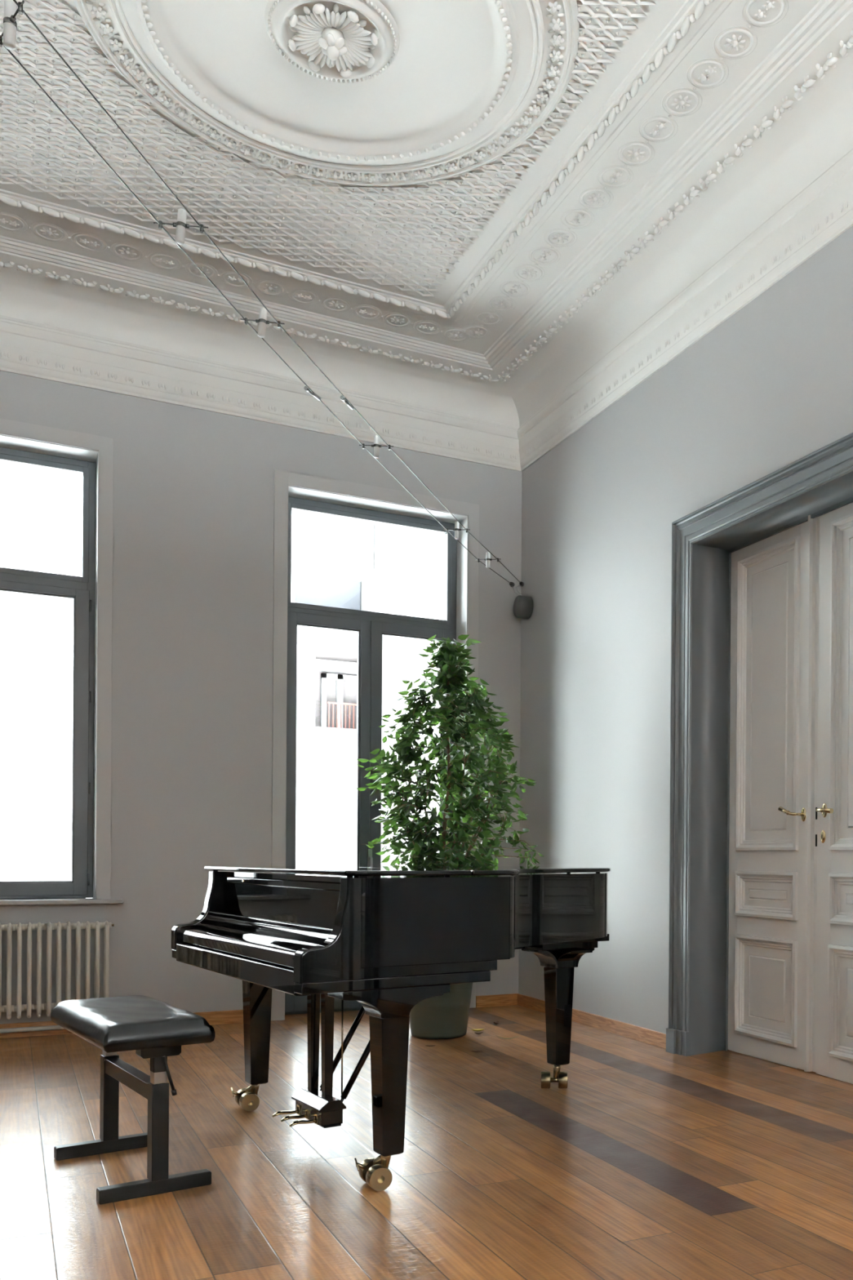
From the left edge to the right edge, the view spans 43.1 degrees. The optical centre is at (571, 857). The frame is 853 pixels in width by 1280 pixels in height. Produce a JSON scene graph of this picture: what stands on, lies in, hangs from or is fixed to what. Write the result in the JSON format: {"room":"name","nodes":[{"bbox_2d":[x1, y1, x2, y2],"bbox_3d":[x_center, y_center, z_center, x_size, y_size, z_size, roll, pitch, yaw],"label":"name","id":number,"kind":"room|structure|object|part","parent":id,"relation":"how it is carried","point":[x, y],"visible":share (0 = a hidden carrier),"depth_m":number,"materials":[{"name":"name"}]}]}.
{"room":"music room","nodes":[
{"label":"music room","id":0,"kind":"room"},
{"bbox_2d":[0,370,521,1023],"bbox_3d":[-2.257,-1.045,6.933,5.080,4.800,0.360,0,0,-28],"label":"wall","id":1,"kind":"structure","parent":0,"point":[193,488],"depth_m":6.67,"materials":[{"name":"grey paint"}]},
{"bbox_2d":[0,447,95,898],"bbox_3d":[-3.539,-1.104,6.318,1.298,2.705,0.109,0,0,-28],"label":"window","id":2,"kind":"structure","parent":1,"relation":"in","point":[81,589],"depth_m":6.54,"materials":[{"name":"grey"}]},
{"bbox_3d":[-3.533,-2.058,6.319,1.218,0.716,0.066,0,0,-28],"label":"transom sash","id":3,"kind":"part","parent":2,"relation":"part of","materials":[{"name":"grey"}]},
{"bbox_3d":[-3.267,-0.713,6.458,0.614,1.885,0.078,0,0,-28],"label":"sash","id":4,"kind":"part","parent":2,"relation":"part of","materials":[{"name":"grey"}]},
{"bbox_2d":[0,417,113,899],"bbox_3d":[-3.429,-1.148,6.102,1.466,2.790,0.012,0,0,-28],"label":"trim","id":5,"kind":"structure","parent":1,"relation":"attached to","point":[104,445],"depth_m":6.42,"materials":[{"name":"grey paint"}]},
{"bbox_2d":[0,920,114,1019],"bbox_3d":[-3.353,0.646,6.035,1.397,0.549,0.112,0,0,-28],"label":"radiator","id":6,"kind":"object","parent":1,"relation":"attached to","point":[28,1006],"visible":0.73,"depth_m":6.17,"materials":[{"name":"beige metal"}]},
{"bbox_2d":[0,897,124,905],"bbox_3d":[-3.472,0.259,6.173,1.598,0.026,0.255,0,0,-28],"label":"windowsill","id":7,"kind":"structure","parent":1,"relation":"attached to","point":[73,900],"depth_m":6.29,"materials":[{"name":"stone"}]},
{"bbox_2d":[0,1009,243,1038],"bbox_3d":[-3.187,1.007,6.236,2.808,0.083,0.016,0,0,-28],"label":"baseboard","id":8,"kind":"structure","parent":1,"relation":"attached to","point":[221,1017],"depth_m":6.31,"materials":[{"name":"brown wood"}]},
{"bbox_2d":[2,42,514,586],"bbox_3d":[-1.070,-1.973,4.369,0.150,0.032,6.733,0,0,10],"label":"cable","id":9,"kind":"object","parent":1,"relation":"attached to","point":[307,388],"visible":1,"depth_m":3.65,"materials":[{"name":"grey metal"}]},
{"bbox_2d":[284,496,457,1014],"bbox_3d":[-1.399,-0.682,7.422,1.266,3.490,0.159,0,0,-28],"label":"window","id":10,"kind":"structure","parent":1,"relation":"in","point":[371,627],"depth_m":7.39,"materials":[{"name":"grey"}]},
{"bbox_3d":[-1.683,-0.307,7.297,0.593,2.695,0.078,0,0,-28],"label":"sash","id":11,"kind":"part","parent":10,"relation":"part of","materials":[{"name":"grey wood"}]},
{"bbox_3d":[-1.403,-2.034,7.446,1.186,0.706,0.066,0,0,-28],"label":"transom sash","id":12,"kind":"part","parent":10,"relation":"part of","materials":[{"name":"grey"}]},
{"bbox_3d":[-1.391,0.026,7.378,0.030,0.170,0.069,0,0,-28],"label":"handle","id":13,"kind":"part","parent":10,"relation":"part of","materials":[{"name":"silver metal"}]},
{"bbox_3d":[-1.150,-0.303,7.579,0.607,2.695,0.078,0,0,-28],"label":"sash","id":14,"kind":"part","parent":10,"relation":"part of","materials":[{"name":"grey"}]},
{"bbox_2d":[271,469,479,1021],"bbox_3d":[-1.301,-0.726,7.229,1.434,3.575,0.012,0,0,-28],"label":"trim","id":15,"kind":"structure","parent":1,"relation":"attached to","point":[282,479],"depth_m":6.92,"materials":[{"name":"grey paint"}]},
{"bbox_2d":[285,485,467,855],"bbox_3d":[-1.348,-0.682,7.325,1.266,3.485,0.199,0,0,-28],"label":"trim","id":16,"kind":"structure","parent":1,"relation":"attached to","point":[293,491],"depth_m":7.52,"materials":[{"name":"white paint"}]},
{"bbox_2d":[475,993,517,1007],"bbox_3d":[-0.535,1.025,7.638,0.320,0.083,0.016,0,0,-28],"label":"baseboard","id":17,"kind":"structure","parent":1,"relation":"attached to","point":[511,999],"depth_m":7.63,"materials":[{"name":"brown wood"}]},
{"bbox_2d":[0,0,852,459],"bbox_3d":[-0.120,-3.212,2.621,5.200,0.693,9.967,0,0,-28],"label":"ceiling","id":18,"kind":"structure","parent":0,"point":[388,145],"depth_m":4.85,"materials":[{"name":"white paint"}]},
{"bbox_3d":[-0.953,-3.287,4.256,1.970,0.052,1.970,0,0,-28],"label":"ring moulding","id":19,"kind":"part","parent":18,"relation":"part of","materials":[{"name":"white paint"}]},
{"bbox_3d":[-0.648,-3.308,3.367,2.442,0.009,5.332,0,0,-28],"label":"trellis panel","id":20,"kind":"part","parent":18,"relation":"part of","materials":[{"name":"white paint"}]},
{"bbox_3d":[-0.616,-3.292,3.324,2.754,0.038,5.715,0,0,-28],"label":"rope moulding","id":21,"kind":"part","parent":18,"relation":"part of","materials":[{"name":"white paint"}]},
{"bbox_3d":[-0.838,-2.900,3.739,4.515,0.059,6.536,0,0,-28],"label":"moulding","id":22,"kind":"part","parent":18,"relation":"part of","materials":[{"name":"white paint"}]},
{"bbox_2d":[0,1004,852,1279],"bbox_3d":[-0.224,1.068,3.092,5.425,0.001,13.389,0,0,-28],"label":"floor","id":23,"kind":"structure","parent":0,"point":[651,1162],"depth_m":3.66,"materials":[{"name":"brown wood"}]},
{"bbox_2d":[50,995,215,1204],"bbox_3d":[-1.492,0.782,3.598,0.346,0.556,0.737,0,0,-37],"label":"piano bench","id":24,"kind":"object","parent":23,"relation":"on","point":[157,1030],"visible":1,"depth_m":3.38,"materials":[{"name":"black leather"}]},
{"bbox_3d":[-1.664,0.863,3.835,0.052,0.304,0.052,0,0,-37],"label":"post","id":25,"kind":"part","parent":24,"relation":"part of","materials":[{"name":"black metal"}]},
{"bbox_3d":[-1.495,0.546,3.595,0.333,0.085,0.737,0,0,-37],"label":"seat","id":26,"kind":"part","parent":24,"relation":"part of","materials":[{"name":"black leather"}]},
{"bbox_3d":[-1.309,0.865,3.371,0.052,0.304,0.052,0,0,-37],"label":"post","id":27,"kind":"part","parent":24,"relation":"part of","materials":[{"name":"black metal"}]},
{"bbox_3d":[-1.266,0.688,3.356,0.046,0.127,0.016,0,0,-34],"label":"height lever","id":28,"kind":"part","parent":24,"relation":"part of","materials":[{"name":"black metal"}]},
{"bbox_2d":[171,866,610,1191],"bbox_3d":[-0.471,0.554,4.318,1.869,1.026,1.458,0,0,-36],"label":"grand piano","id":29,"kind":"object","parent":23,"relation":"on","point":[387,940],"visible":1,"depth_m":3.60,"materials":[{"name":"black paint"}]},
{"bbox_3d":[-1.321,0.726,4.474,0.098,0.446,0.098,0,0,-36],"label":"leg","id":30,"kind":"part","parent":29,"relation":"part of","materials":[{"name":"black paint"}]},
{"bbox_2d":[220,875,340,891],"bbox_3d":[-1.052,0.092,3.886,0.055,0.028,1.281,0,0,-36],"label":"music stand","id":31,"kind":"object","parent":29,"relation":"attached to","point":[263,883],"depth_m":3.83,"materials":[{"name":"black paint"}]},
{"bbox_3d":[-0.971,0.649,4.010,0.038,0.468,0.044,0,0,-36],"label":"lyre post","id":32,"kind":"part","parent":29,"relation":"part of","materials":[{"name":"black paint"}]},
{"bbox_3d":[-0.894,0.650,3.902,0.038,0.468,0.044,0,0,-36],"label":"lyre post","id":33,"kind":"part","parent":29,"relation":"part of","materials":[{"name":"black paint"}]},
{"bbox_3d":[-0.928,0.046,3.974,0.449,0.017,1.433,0,0,-36],"label":"lid","id":34,"kind":"part","parent":29,"relation":"part of","materials":[{"name":"black paint"}]},
{"bbox_3d":[-0.843,0.689,3.916,0.006,0.450,0.006,0,0,-36],"label":"pedal rod","id":35,"kind":"part","parent":29,"relation":"part of","materials":[{"name":"gold metal"}]},
{"bbox_3d":[-0.588,0.731,3.432,0.098,0.446,0.098,0,0,-36],"label":"leg","id":36,"kind":"part","parent":29,"relation":"part of","materials":[{"name":"black paint"}]},
{"bbox_3d":[-0.860,0.359,4.024,0.500,0.036,1.397,0,0,-36],"label":"rail","id":37,"kind":"part","parent":29,"relation":"part of","materials":[{"name":"black paint"}]},
{"bbox_3d":[-0.223,0.051,4.480,1.282,0.017,1.433,0,0,-36],"label":"lid","id":38,"kind":"part","parent":29,"relation":"part of","materials":[{"name":"black paint"}]},
{"bbox_3d":[-0.058,0.731,4.930,0.104,0.454,0.104,0,0,-36],"label":"leg","id":39,"kind":"part","parent":29,"relation":"part of","materials":[{"name":"black paint"}]},
{"bbox_2d":[355,634,543,1039],"bbox_3d":[-0.719,-0.132,6.404,1.029,2.395,1.007,0,0,33],"label":"potted ficus","id":40,"kind":"object","parent":23,"relation":"on","point":[445,1016],"visible":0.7,"depth_m":6.27,"materials":[{"name":"green plant"}]},
{"bbox_2d":[408,982,472,1039],"bbox_3d":[-0.794,0.789,6.393,0.494,0.552,0.494,0,0,-28],"label":"pot","id":41,"kind":"object","parent":40,"relation":"attached to","point":[445,1016],"depth_m":6.24,"materials":[{"name":"green ceramic"}]},
{"bbox_3d":[-0.715,-0.448,6.397,0.605,1.533,0.404,0,0,-41],"label":"stem","id":42,"kind":"part","parent":40,"relation":"part of","materials":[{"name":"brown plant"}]},
{"bbox_2d":[471,1028,484,1031],"bbox_3d":[-0.571,1.057,6.523,0.085,0.013,0.045,0,0,-16],"label":"fallen leaf","id":43,"kind":"object","parent":23,"relation":"on","point":[477,1029],"visible":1,"depth_m":6.53,"materials":[{"name":"yellow plant"}]},
{"bbox_2d":[518,226,852,1033],"bbox_3d":[2.015,-1.016,3.668,0.420,4.800,9.407,0,0,-28],"label":"wall","id":44,"kind":"structure","parent":0,"point":[770,387],"depth_m":6.32,"materials":[{"name":"grey paint"}]},
{"bbox_2d":[13,0,524,586],"bbox_3d":[-0.976,-1.977,4.317,0.120,0.033,6.828,0,0,10],"label":"cable","id":45,"kind":"object","parent":44,"relation":"attached to","point":[343,397],"visible":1,"depth_m":3.44,"materials":[{"name":"grey metal"}]},
{"bbox_2d":[0,0,24,50],"bbox_3d":[-1.333,-1.979,2.528,0.183,0.105,0.030,0,0,45],"label":"lamp","id":46,"kind":"object","parent":45,"relation":"hanging from","point":[11,11],"visible":0.99,"depth_m":2.52,"materials":[{"name":"grey metal"}]},
{"bbox_2d":[153,208,208,244],"bbox_3d":[-1.223,-1.978,3.335,0.164,0.105,0.030,0,0,-8],"label":"lamp","id":47,"kind":"object","parent":45,"relation":"hanging from","point":[181,225],"visible":0.99,"depth_m":3.33,"materials":[{"name":"grey metal"}]},
{"bbox_3d":[-1.223,-1.982,3.335,0.164,0.004,0.004,0,0,-8],"label":"cross rod","id":48,"kind":"part","parent":47,"relation":"part of","materials":[{"name":"silver metal"}]},
{"bbox_2d":[240,306,284,337],"bbox_3d":[-1.141,-1.978,3.933,0.158,0.105,0.030,0,0,-12],"label":"lamp","id":49,"kind":"object","parent":45,"relation":"hanging from","point":[262,321],"visible":0.97,"depth_m":3.92,"materials":[{"name":"grey metal"}]},
{"bbox_3d":[-1.141,-1.982,3.933,0.158,0.004,0.004,0,0,-12],"label":"cross rod","id":50,"kind":"part","parent":49,"relation":"part of","materials":[{"name":"grey metal"}]},
{"bbox_2d":[359,435,393,457],"bbox_3d":[-0.936,-1.976,5.115,0.164,0.104,0.030,0,0,-5],"label":"lamp","id":51,"kind":"object","parent":45,"relation":"hanging from","point":[376,446],"visible":0.96,"depth_m":5.11,"materials":[{"name":"grey metal"}]},
{"bbox_2d":[444,521,470,539],"bbox_3d":[-0.689,-1.975,6.419,0.159,0.104,0.030,0,0,1],"label":"lamp","id":52,"kind":"object","parent":45,"relation":"hanging from","point":[456,529],"visible":0.98,"depth_m":6.41,"materials":[{"name":"grey metal"}]},
{"bbox_2d":[475,551,500,568],"bbox_3d":[-0.550,-1.974,7.055,0.169,0.104,0.030,0,0,7],"label":"lamp","id":53,"kind":"object","parent":45,"relation":"hanging from","point":[488,559],"visible":0.94,"depth_m":7.04,"materials":[{"name":"grey metal"}]},
{"bbox_2d":[0,0,852,471],"bbox_3d":[-0.181,-3.063,2.499,4.580,0.524,9.407,0,0,-28],"label":"trim","id":54,"kind":"structure","parent":44,"relation":"attached to","point":[799,172],"depth_m":6.17,"materials":[{"name":"white paint"}]},
{"bbox_2d":[512,584,533,618],"bbox_3d":[-0.349,-1.840,7.602,0.092,0.264,0.186,0,0,-28],"label":"transformer","id":55,"kind":"object","parent":44,"relation":"attached to","point":[523,606],"visible":1,"depth_m":7.54,"materials":[{"name":"grey"}]},
{"bbox_2d":[513,595,533,618],"bbox_3d":[-0.342,-1.787,7.590,0.088,0.158,0.158,0,0,-28],"label":"canister","id":56,"kind":"object","parent":55,"relation":"on","point":[523,606],"depth_m":7.54,"materials":[{"name":"grey"}]},
{"bbox_2d":[517,993,666,1048],"bbox_3d":[0.089,1.029,6.817,0.016,0.083,2.052,0,0,-28],"label":"baseboard","id":57,"kind":"structure","parent":44,"relation":"attached to","point":[636,1033],"depth_m":6.53,"materials":[{"name":"brown wood"}]},
{"bbox_2d":[666,432,852,1056],"bbox_3d":[1.062,-0.389,5.247,0.331,2.932,1.633,0,0,-28],"label":"trim","id":58,"kind":"structure","parent":44,"relation":"attached to","point":[820,482],"depth_m":5.82,"materials":[{"name":"grey paint"}]},
{"bbox_2d":[728,515,819,1071],"bbox_3d":[1.036,-0.336,5.626,0.112,2.821,0.756,0,0,-28],"label":"door","id":59,"kind":"structure","parent":44,"relation":"in","point":[775,578],"depth_m":5.60,"materials":[{"name":"white paint"}]},
{"bbox_3d":[1.029,0.694,5.652,0.033,0.544,0.515,0,0,-28],"label":"panel","id":60,"kind":"part","parent":59,"relation":"part of","materials":[{"name":"white paint"}]},
{"bbox_3d":[1.033,0.197,5.652,0.033,0.247,0.515,0,0,-28],"label":"panel","id":61,"kind":"part","parent":59,"relation":"part of","materials":[{"name":"white paint"}]},
{"bbox_3d":[1.040,-0.841,5.652,0.033,1.607,0.515,0,0,-28],"label":"panel","id":62,"kind":"part","parent":59,"relation":"part of","materials":[{"name":"white paint"}]},
{"bbox_3d":[1.117,-0.223,5.406,0.153,0.080,0.063,0,0,37],"label":"handle","id":63,"kind":"part","parent":59,"relation":"part of","materials":[{"name":"gold metal"}]},
{"bbox_3d":[1.240,-0.335,5.329,0.028,2.814,0.040,0,0,-28],"label":"edge rail","id":64,"kind":"part","parent":59,"relation":"part of","materials":[{"name":"white paint"}]},
{"bbox_2d":[815,502,852,1084],"bbox_3d":[1.374,-0.333,4.986,0.112,2.821,0.692,0,0,-28],"label":"door","id":65,"kind":"structure","parent":44,"relation":"in","point":[834,944],"depth_m":5.17,"materials":[{"name":"white paint"}]},
{"bbox_3d":[1.244,-0.234,5.193,0.076,0.072,0.136,0,0,-28],"label":"handle","id":66,"kind":"part","parent":65,"relation":"part of","materials":[{"name":"gold metal"}]},
{"bbox_3d":[1.383,0.697,4.983,0.033,0.544,0.512,0,0,-28],"label":"panel","id":67,"kind":"part","parent":65,"relation":"part of","materials":[{"name":"white paint"}]},
{"bbox_3d":[1.394,-0.839,4.983,0.033,1.607,0.512,0,0,-28],"label":"panel","id":68,"kind":"part","parent":65,"relation":"part of","materials":[{"name":"white paint"}]},
{"bbox_3d":[1.387,0.199,4.983,0.033,0.247,0.512,0,0,-28],"label":"panel","id":69,"kind":"part","parent":65,"relation":"part of","materials":[{"name":"white paint"}]},
{"bbox_3d":[-2.392,-1.046,1.541,0.200,4.800,9.767,0,0,-28],"label":"wall","id":70,"kind":"structure","parent":0,"visible":0},
{"bbox_2d":[0,1025,65,1033],"bbox_3d":[-3.517,1.015,5.992,1.958,0.068,0.031,0,0,-28],"label":"pipe","id":71,"kind":"object","parent":70,"relation":"attached to","point":[51,1027],"visible":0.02,"depth_m":6.18,"materials":[{"name":"grey metal"}]},
{"label":"outside","id":72,"kind":"structure","parent":0,"visible":0},
{"bbox_3d":[-4.684,1.268,8.840,80.000,0.100,100.000,0,0,-28],"label":"street","id":73,"kind":"object","parent":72,"visible":0},
{"bbox_2d":[0,462,373,880],"bbox_3d":[-12.868,-3.168,15.044,19.280,10.700,5.350,0,0,-28],"label":"house","id":74,"kind":"structure","parent":73,"relation":"on","point":[41,510],"depth_m":15.35,"materials":[{"name":"grey"}]},
{"bbox_3d":[-3.780,-2.331,17.806,0.620,0.510,0.030,0,0,-28],"label":"balcony rail","id":75,"kind":"part","parent":74,"relation":"part of","materials":[{"name":"red"}]},
{"bbox_2d":[360,524,444,866],"bbox_3d":[0.050,-3.830,22.734,10.700,12.200,7.830,0,0,-28],"label":"sky","id":76,"kind":"structure","parent":73,"relation":"on","point":[407,577],"depth_m":17.00,"materials":[{"name":"grey"}]}
]}

